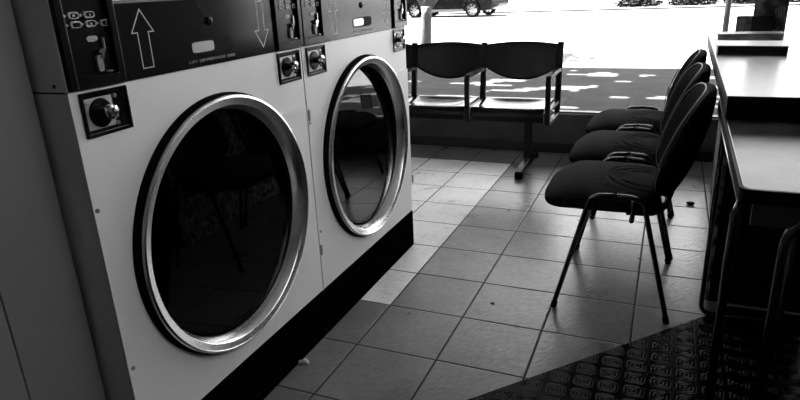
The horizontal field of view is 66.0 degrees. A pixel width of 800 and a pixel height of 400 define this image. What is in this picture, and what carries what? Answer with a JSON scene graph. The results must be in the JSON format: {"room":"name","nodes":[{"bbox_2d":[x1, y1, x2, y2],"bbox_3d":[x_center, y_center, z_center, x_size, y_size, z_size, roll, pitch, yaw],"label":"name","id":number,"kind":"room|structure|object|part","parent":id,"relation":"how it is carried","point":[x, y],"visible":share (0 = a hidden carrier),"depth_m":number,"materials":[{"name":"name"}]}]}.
{"room":"laundry","nodes":[
{"label":"laundry","id":0,"kind":"room"},
{"bbox_2d":[0,0,105,399],"bbox_3d":[-1.181,-0.180,0.354,0.093,2.697,1.928,6,21,22],"label":"wall","id":1,"kind":"structure","parent":0,"point":[41,299],"depth_m":1.29,"materials":[{"name":"grey paint"}]},
{"bbox_2d":[264,144,799,399],"bbox_3d":[0.241,0.577,2.234,3.751,0.093,5.797,6,21,22],"label":"floor","id":2,"kind":"structure","parent":0,"point":[429,328],"depth_m":2.60,"materials":[{"name":"tile"}]},
{"bbox_2d":[10,0,327,399],"bbox_3d":[-0.924,-0.298,1.833,1.010,1.922,0.891,6,21,22],"label":"dryer","id":3,"kind":"object","parent":2,"relation":"on","point":[175,132],"visible":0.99,"depth_m":1.58,"materials":[{"name":"white metal"}]},
{"bbox_3d":[-0.638,-0.186,1.311,0.002,0.066,0.071,6,21,22],"label":"lock plate","id":4,"kind":"part","parent":3,"relation":"part of","materials":[{"name":"silver metal"}]},
{"bbox_3d":[-0.627,-0.308,1.293,0.011,0.021,0.017,6,21,22],"label":"coin lever","id":5,"kind":"part","parent":3,"relation":"part of","materials":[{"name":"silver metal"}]},
{"bbox_3d":[-0.501,-0.514,1.562,0.007,0.006,0.594,6,21,22],"label":"band trim","id":6,"kind":"part","parent":3,"relation":"part of","materials":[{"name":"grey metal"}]},
{"bbox_2d":[131,9,154,68],"bbox_3d":[-0.581,-0.366,1.399,0.001,0.131,0.070,6,21,22],"label":"print","id":7,"kind":"object","parent":3,"relation":"attached to","point":[142,20],"depth_m":1.40,"materials":[{"name":"white paint"}]},
{"bbox_3d":[-0.500,0.064,1.779,0.032,0.632,0.632,6,21,22],"label":"door glass","id":8,"kind":"part","parent":3,"relation":"part of","materials":[{"name":"glass"}]},
{"bbox_2d":[255,1,267,46],"bbox_3d":[-0.405,-0.511,1.793,0.001,0.131,0.070,6,21,22],"label":"print","id":9,"kind":"object","parent":3,"relation":"attached to","point":[261,7],"depth_m":1.80,"materials":[{"name":"white paint"}]},
{"bbox_3d":[-0.357,-0.418,1.937,0.002,0.066,0.071,6,21,22],"label":"lock plate","id":10,"kind":"part","parent":3,"relation":"part of","materials":[{"name":"silver metal"}]},
{"bbox_3d":[-0.346,-0.018,2.044,0.015,0.563,0.205,6,21,22],"label":"hinge plate","id":11,"kind":"part","parent":3,"relation":"part of","materials":[{"name":"white metal"}]},
{"bbox_2d":[298,358,308,364],"bbox_3d":[-0.342,0.568,2.166,0.053,0.029,0.017,6,21,22],"label":"paper scrap","id":12,"kind":"object","parent":2,"relation":"on","point":[305,360],"visible":0.98,"depth_m":2.16,"materials":[{"name":"white paper"}]},
{"bbox_2d":[300,0,413,331],"bbox_3d":[-0.578,-0.583,2.604,1.010,1.922,0.891,6,21,22],"label":"dryer","id":13,"kind":"object","parent":2,"relation":"on","point":[356,77],"visible":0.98,"depth_m":2.47,"materials":[{"name":"white metal"}]},
{"bbox_3d":[-0.292,-0.471,2.082,0.002,0.066,0.071,6,21,22],"label":"lock plate","id":14,"kind":"part","parent":13,"relation":"part of","materials":[{"name":"silver metal"}]},
{"bbox_2d":[328,0,337,34],"bbox_3d":[-0.235,-0.652,2.170,0.001,0.131,0.070,6,21,22],"label":"print","id":15,"kind":"object","parent":13,"relation":"attached to","point":[332,4],"depth_m":2.17,"materials":[{"name":"white paint"}]},
{"bbox_3d":[-0.154,-0.221,2.550,0.032,0.632,0.632,6,21,22],"label":"door glass","id":16,"kind":"part","parent":13,"relation":"part of","materials":[{"name":"glass"}]},
{"bbox_3d":[0.000,-0.303,2.815,0.015,0.563,0.205,6,21,22],"label":"hinge plate","id":17,"kind":"part","parent":13,"relation":"part of","materials":[{"name":"white metal"}]},
{"bbox_2d":[405,41,563,179],"bbox_3d":[0.279,-0.680,4.423,1.649,0.834,0.594,6,21,22],"label":"bench","id":18,"kind":"object","parent":2,"relation":"on","point":[519,60],"visible":0.58,"depth_m":4.33,"materials":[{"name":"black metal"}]},
{"bbox_3d":[-0.129,-1.079,4.753,0.506,0.263,0.086,6,21,22],"label":"backrest","id":19,"kind":"part","parent":18,"relation":"part of","materials":[{"name":"black"}]},
{"bbox_3d":[0.034,-0.787,4.511,0.033,0.327,0.424,6,21,22],"label":"arm frame","id":20,"kind":"part","parent":18,"relation":"part of","materials":[{"name":"black metal"}]},
{"bbox_3d":[0.275,-0.682,4.415,0.490,0.063,0.405,6,21,22],"label":"seat","id":21,"kind":"part","parent":18,"relation":"part of","materials":[{"name":"black"}]},
{"bbox_3d":[0.365,-1.031,4.549,0.506,0.263,0.086,6,21,22],"label":"backrest","id":22,"kind":"part","parent":18,"relation":"part of","materials":[{"name":"black"}]},
{"bbox_3d":[0.527,-0.739,4.307,0.033,0.327,0.424,6,21,22],"label":"arm frame","id":23,"kind":"part","parent":18,"relation":"part of","materials":[{"name":"black metal"}]},
{"bbox_3d":[0.529,-0.673,4.326,0.028,0.019,0.363,6,21,22],"label":"seat rail","id":24,"kind":"part","parent":18,"relation":"part of","materials":[{"name":"black metal"}]},
{"bbox_3d":[0.769,-0.634,4.211,0.490,0.063,0.405,6,21,22],"label":"seat","id":25,"kind":"part","parent":18,"relation":"part of","materials":[{"name":"black"}]},
{"bbox_3d":[0.858,-0.983,4.345,0.506,0.263,0.086,6,21,22],"label":"backrest","id":26,"kind":"part","parent":18,"relation":"part of","materials":[{"name":"black"}]},
{"bbox_3d":[1.021,-0.691,4.103,0.033,0.327,0.424,6,21,22],"label":"arm frame","id":27,"kind":"part","parent":18,"relation":"part of","materials":[{"name":"black metal"}]},
{"bbox_3d":[1.023,-0.625,4.122,0.028,0.019,0.363,6,21,22],"label":"seat rail","id":28,"kind":"part","parent":18,"relation":"part of","materials":[{"name":"black metal"}]},
{"bbox_2d":[545,82,716,324],"bbox_3d":[0.903,-0.041,2.490,0.589,0.850,0.572,6,21,22],"label":"chair","id":29,"kind":"object","parent":2,"relation":"on","point":[632,189],"visible":1,"depth_m":2.32,"materials":[{"name":"fabric"}]},
{"bbox_3d":[0.701,0.198,2.364,0.220,0.488,0.025,4,20,18],"label":"leg","id":30,"kind":"part","parent":29,"relation":"part of","materials":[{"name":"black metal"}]},
{"bbox_3d":[0.906,0.029,2.820,0.220,0.488,0.025,7,22,26],"label":"leg","id":31,"kind":"part","parent":29,"relation":"part of","materials":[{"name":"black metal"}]},
{"bbox_3d":[0.831,-0.069,2.512,0.434,0.101,0.508,6,21,22],"label":"seat","id":32,"kind":"part","parent":29,"relation":"part of","materials":[{"name":"fabric"}]},
{"bbox_3d":[0.902,0.217,2.281,0.220,0.488,0.025,7,22,26],"label":"leg","id":33,"kind":"part","parent":29,"relation":"part of","materials":[{"name":"black metal"}]},
{"bbox_3d":[1.107,0.049,2.737,0.220,0.488,0.025,4,20,18],"label":"leg","id":34,"kind":"part","parent":29,"relation":"part of","materials":[{"name":"black metal"}]},
{"bbox_3d":[1.083,-0.236,2.337,0.176,0.396,0.471,6,21,22],"label":"backrest","id":35,"kind":"part","parent":29,"relation":"part of","materials":[{"name":"fabric"}]},
{"bbox_2d":[468,306,799,399],"bbox_3d":[0.556,0.860,1.229,2.294,0.007,2.883,6,21,22],"label":"floor mat","id":36,"kind":"object","parent":2,"relation":"on","point":[672,363],"visible":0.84,"depth_m":2.03,"materials":[{"name":"black rubber"}]},
{"bbox_2d":[699,100,799,399],"bbox_3d":[1.351,0.232,1.702,0.929,0.809,1.047,6,21,22],"label":"desk","id":37,"kind":"object","parent":36,"relation":"on","point":[763,156],"visible":0.96,"depth_m":1.41,"materials":[{"name":"laminate"}]},
{"bbox_3d":[0.745,0.365,1.445,0.030,0.781,0.020,6,21,22],"label":"leg","id":38,"kind":"part","parent":37,"relation":"part of","materials":[{"name":"black metal"}]},
{"bbox_3d":[1.252,0.084,2.180,0.281,0.773,0.017,4,20,19],"label":"leg","id":39,"kind":"part","parent":37,"relation":"part of","materials":[{"name":"black metal"}]},
{"bbox_3d":[1.339,-0.134,1.572,0.919,0.031,1.047,6,21,22],"label":"edge trim","id":40,"kind":"part","parent":37,"relation":"part of","materials":[{"name":"black"}]},
{"bbox_3d":[1.164,0.421,1.270,0.748,0.754,0.021,6,21,22],"label":"leg","id":41,"kind":"part","parent":37,"relation":"part of","materials":[{"name":"black metal"}]},
{"bbox_2d":[569,62,710,259],"bbox_3d":[1.141,-0.232,3.005,0.589,0.850,0.572,5,21,22],"label":"chair","id":42,"kind":"object","parent":2,"relation":"on","point":[600,145],"visible":0.61,"depth_m":2.91,"materials":[{"name":"black fabric"}]},
{"bbox_3d":[0.941,0.008,2.877,0.220,0.488,0.025,4,20,18],"label":"leg","id":43,"kind":"part","parent":42,"relation":"part of","materials":[{"name":"black metal"}]},
{"bbox_3d":[1.068,-0.260,3.026,0.434,0.101,0.508,5,21,22],"label":"seat","id":44,"kind":"part","parent":42,"relation":"part of","materials":[{"name":"fabric"}]},
{"bbox_3d":[1.141,-0.162,3.335,0.220,0.488,0.025,7,21,26],"label":"leg","id":45,"kind":"part","parent":42,"relation":"part of","materials":[{"name":"black metal"}]},
{"bbox_3d":[1.142,0.027,2.796,0.220,0.488,0.025,7,21,26],"label":"leg","id":46,"kind":"part","parent":42,"relation":"part of","materials":[{"name":"black metal"}]},
{"bbox_3d":[1.342,-0.143,3.254,0.220,0.488,0.025,4,20,18],"label":"leg","id":47,"kind":"part","parent":42,"relation":"part of","materials":[{"name":"black metal"}]},
{"bbox_3d":[1.322,-0.428,2.853,0.176,0.396,0.471,5,21,22],"label":"backrest","id":48,"kind":"part","parent":42,"relation":"part of","materials":[{"name":"fabric"}]},
{"bbox_2d":[586,49,706,215],"bbox_3d":[1.378,-0.420,3.514,0.589,0.850,0.572,6,21,22],"label":"chair","id":49,"kind":"object","parent":2,"relation":"on","point":[633,116],"visible":0.54,"depth_m":3.42,"materials":[{"name":"black fabric"}]},
{"bbox_3d":[1.306,-0.449,3.535,0.434,0.101,0.508,6,21,22],"label":"seat","id":50,"kind":"part","parent":49,"relation":"part of","materials":[{"name":"fabric"}]},
{"bbox_3d":[1.176,-0.182,3.388,0.220,0.488,0.025,4,20,18],"label":"leg","id":51,"kind":"part","parent":49,"relation":"part of","materials":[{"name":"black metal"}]},
{"bbox_3d":[1.380,-0.350,3.843,0.220,0.488,0.025,7,22,26],"label":"leg","id":52,"kind":"part","parent":49,"relation":"part of","materials":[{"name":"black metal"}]},
{"bbox_3d":[1.581,-0.331,3.761,0.220,0.488,0.025,4,20,18],"label":"leg","id":53,"kind":"part","parent":49,"relation":"part of","materials":[{"name":"black metal"}]},
{"bbox_3d":[1.376,-0.162,3.305,0.220,0.488,0.025,7,22,26],"label":"leg","id":54,"kind":"part","parent":49,"relation":"part of","materials":[{"name":"black metal"}]},
{"bbox_3d":[1.558,-0.616,3.360,0.176,0.396,0.471,6,21,22],"label":"backrest","id":55,"kind":"part","parent":49,"relation":"part of","materials":[{"name":"fabric"}]},
{"bbox_2d":[705,32,799,312],"bbox_3d":[1.660,-0.234,2.884,0.470,0.884,2.235,6,21,22],"label":"desk","id":56,"kind":"object","parent":2,"relation":"on","point":[751,86],"depth_m":2.33,"materials":[{"name":"laminate"}]},
{"bbox_3d":[1.609,-0.270,3.092,0.012,0.806,1.845,7,21,25],"label":"panel","id":57,"kind":"part","parent":56,"relation":"part of","materials":[{"name":"wood"}]},
{"bbox_2d":[717,31,783,40],"bbox_3d":[1.822,-0.849,3.211,0.313,0.046,0.146,6,21,22],"label":"picture book","id":58,"kind":"object","parent":56,"relation":"on","point":[747,35],"visible":0.73,"depth_m":3.16,"materials":[{"name":"grey paper"}]},
{"bbox_2d":[717,40,789,53],"bbox_3d":[1.631,-0.712,2.862,0.298,0.035,0.242,8,22,28],"label":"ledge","id":59,"kind":"object","parent":56,"relation":"on","point":[723,46],"visible":1,"depth_m":2.79,"materials":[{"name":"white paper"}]},
{"bbox_2d":[735,15,773,31],"bbox_3d":[2.018,-0.995,3.511,0.182,0.107,0.089,6,21,22],"label":"box","id":60,"kind":"object","parent":56,"relation":"on","point":[750,22],"visible":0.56,"depth_m":3.48,"materials":[{"name":"black"}]},
{"bbox_2d":[753,0,789,33],"bbox_3d":[2.123,-1.095,3.525,0.169,0.279,0.105,6,21,22],"label":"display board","id":61,"kind":"object","parent":56,"relation":"on","point":[778,8],"visible":0.52,"depth_m":3.51,"materials":[{"name":"black"}]},
{"bbox_2d":[409,112,718,161],"bbox_3d":[1.326,-0.463,4.617,3.999,0.389,0.140,6,21,22],"label":"wall","id":62,"kind":"structure","parent":0,"point":[567,128],"depth_m":4.71,"materials":[{"name":"black paint"}]},
{"bbox_2d":[410,135,712,161],"bbox_3d":[0.857,-0.421,4.755,2.790,0.074,0.012,6,21,22],"label":"baseboard","id":63,"kind":"structure","parent":62,"relation":"attached to","point":[703,156],"depth_m":4.79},
{"bbox_2d":[552,110,717,117],"bbox_3d":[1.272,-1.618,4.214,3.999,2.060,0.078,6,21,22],"label":"window sill","id":64,"kind":"structure","parent":62,"relation":"attached to","point":[560,111],"depth_m":4.52,"materials":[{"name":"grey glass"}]},
{"bbox_2d":[708,32,799,99],"bbox_3d":[1.640,-0.648,2.740,0.470,0.006,2.235,6,21,22],"label":"countertop","id":65,"kind":"structure","parent":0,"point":[743,75],"depth_m":2.25,"materials":[{"name":"laminate"}]},
{"label":"outside","id":66,"kind":"structure","parent":0,"visible":0},
{"bbox_2d":[563,67,712,69],"bbox_3d":[3.071,-1.812,8.732,37.200,0.102,0.170,6,21,22],"label":"kerb","id":67,"kind":"object","parent":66,"point":[563,67],"visible":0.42,"depth_m":8.61,"materials":[{"name":"concrete"}]},
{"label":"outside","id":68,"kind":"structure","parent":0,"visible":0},
{"bbox_2d":[408,68,719,114],"bbox_3d":[2.163,-1.063,6.708,37.200,0.102,4.510,6,21,22],"label":"pavement","id":69,"kind":"structure","parent":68,"point":[582,89],"depth_m":7.46,"materials":[{"name":"concrete"}]},
{"bbox_2d":[722,0,731,31],"bbox_3d":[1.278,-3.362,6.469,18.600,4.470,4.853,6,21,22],"label":"post","id":70,"kind":"object","parent":69,"relation":"on","point":[728,3],"visible":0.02,"depth_m":7.82,"materials":[{"name":"grey metal"}]},
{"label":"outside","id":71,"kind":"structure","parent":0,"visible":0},
{"bbox_2d":[405,6,799,68],"bbox_3d":[6.620,-4.656,16.657,86.800,0.093,17.391,6,21,22],"label":"road","id":72,"kind":"structure","parent":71,"point":[638,49],"depth_m":16.05,"materials":[{"name":"white asphalt"}]},
{"bbox_2d":[417,0,437,43],"bbox_3d":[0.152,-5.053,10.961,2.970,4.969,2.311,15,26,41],"label":"post","id":73,"kind":"object","parent":72,"relation":"on","point":[426,6],"visible":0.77,"depth_m":9.98,"materials":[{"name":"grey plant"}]},
{"bbox_2d":[407,0,508,17],"bbox_3d":[2.148,-8.418,25.613,4.410,1.500,1.760,9,23,31],"label":"car","id":74,"kind":"object","parent":72,"relation":"on","point":[413,6],"visible":0.83,"depth_m":24.83,"materials":[{"name":"black paint"}]},
{"bbox_3d":[1.702,-7.715,25.087,1.950,0.080,0.020,9,23,31],"label":"sill","id":75,"kind":"part","parent":74,"relation":"part of","materials":[{"name":"silver plastic"}]},
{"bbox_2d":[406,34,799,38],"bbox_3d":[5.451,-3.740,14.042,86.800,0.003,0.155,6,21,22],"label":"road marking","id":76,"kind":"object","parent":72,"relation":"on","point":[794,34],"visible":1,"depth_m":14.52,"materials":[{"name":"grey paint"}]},
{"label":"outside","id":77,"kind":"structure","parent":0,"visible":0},
{"bbox_2d":[407,0,799,15],"bbox_3d":[14.081,-10.836,33.275,86.800,0.155,21.080,6,21,22],"label":"verge","id":78,"kind":"structure","parent":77,"point":[513,6],"depth_m":27.34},
{"bbox_2d":[614,0,662,6],"bbox_3d":[9.987,-8.265,25.811,2.020,0.554,2.124,6,21,22],"label":"ground cover","id":79,"kind":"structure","parent":78,"relation":"on","point":[631,3],"depth_m":25.42,"materials":[{"name":"grey plant"}]},
{"bbox_2d":[666,0,719,5],"bbox_3d":[11.918,-8.070,25.041,2.012,0.552,2.152,6,21,22],"label":"ground cover","id":80,"kind":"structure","parent":78,"relation":"on","point":[678,2],"depth_m":24.57,"materials":[{"name":"grey plant"}]},
{"bbox_2d":[722,0,754,3],"bbox_3d":[13.801,-7.899,24.235,2.084,0.573,2.194,6,21,22],"label":"ground cover","id":81,"kind":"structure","parent":78,"relation":"on","point":[724,1],"depth_m":23.86,"materials":[{"name":"grey plant"}]}
]}

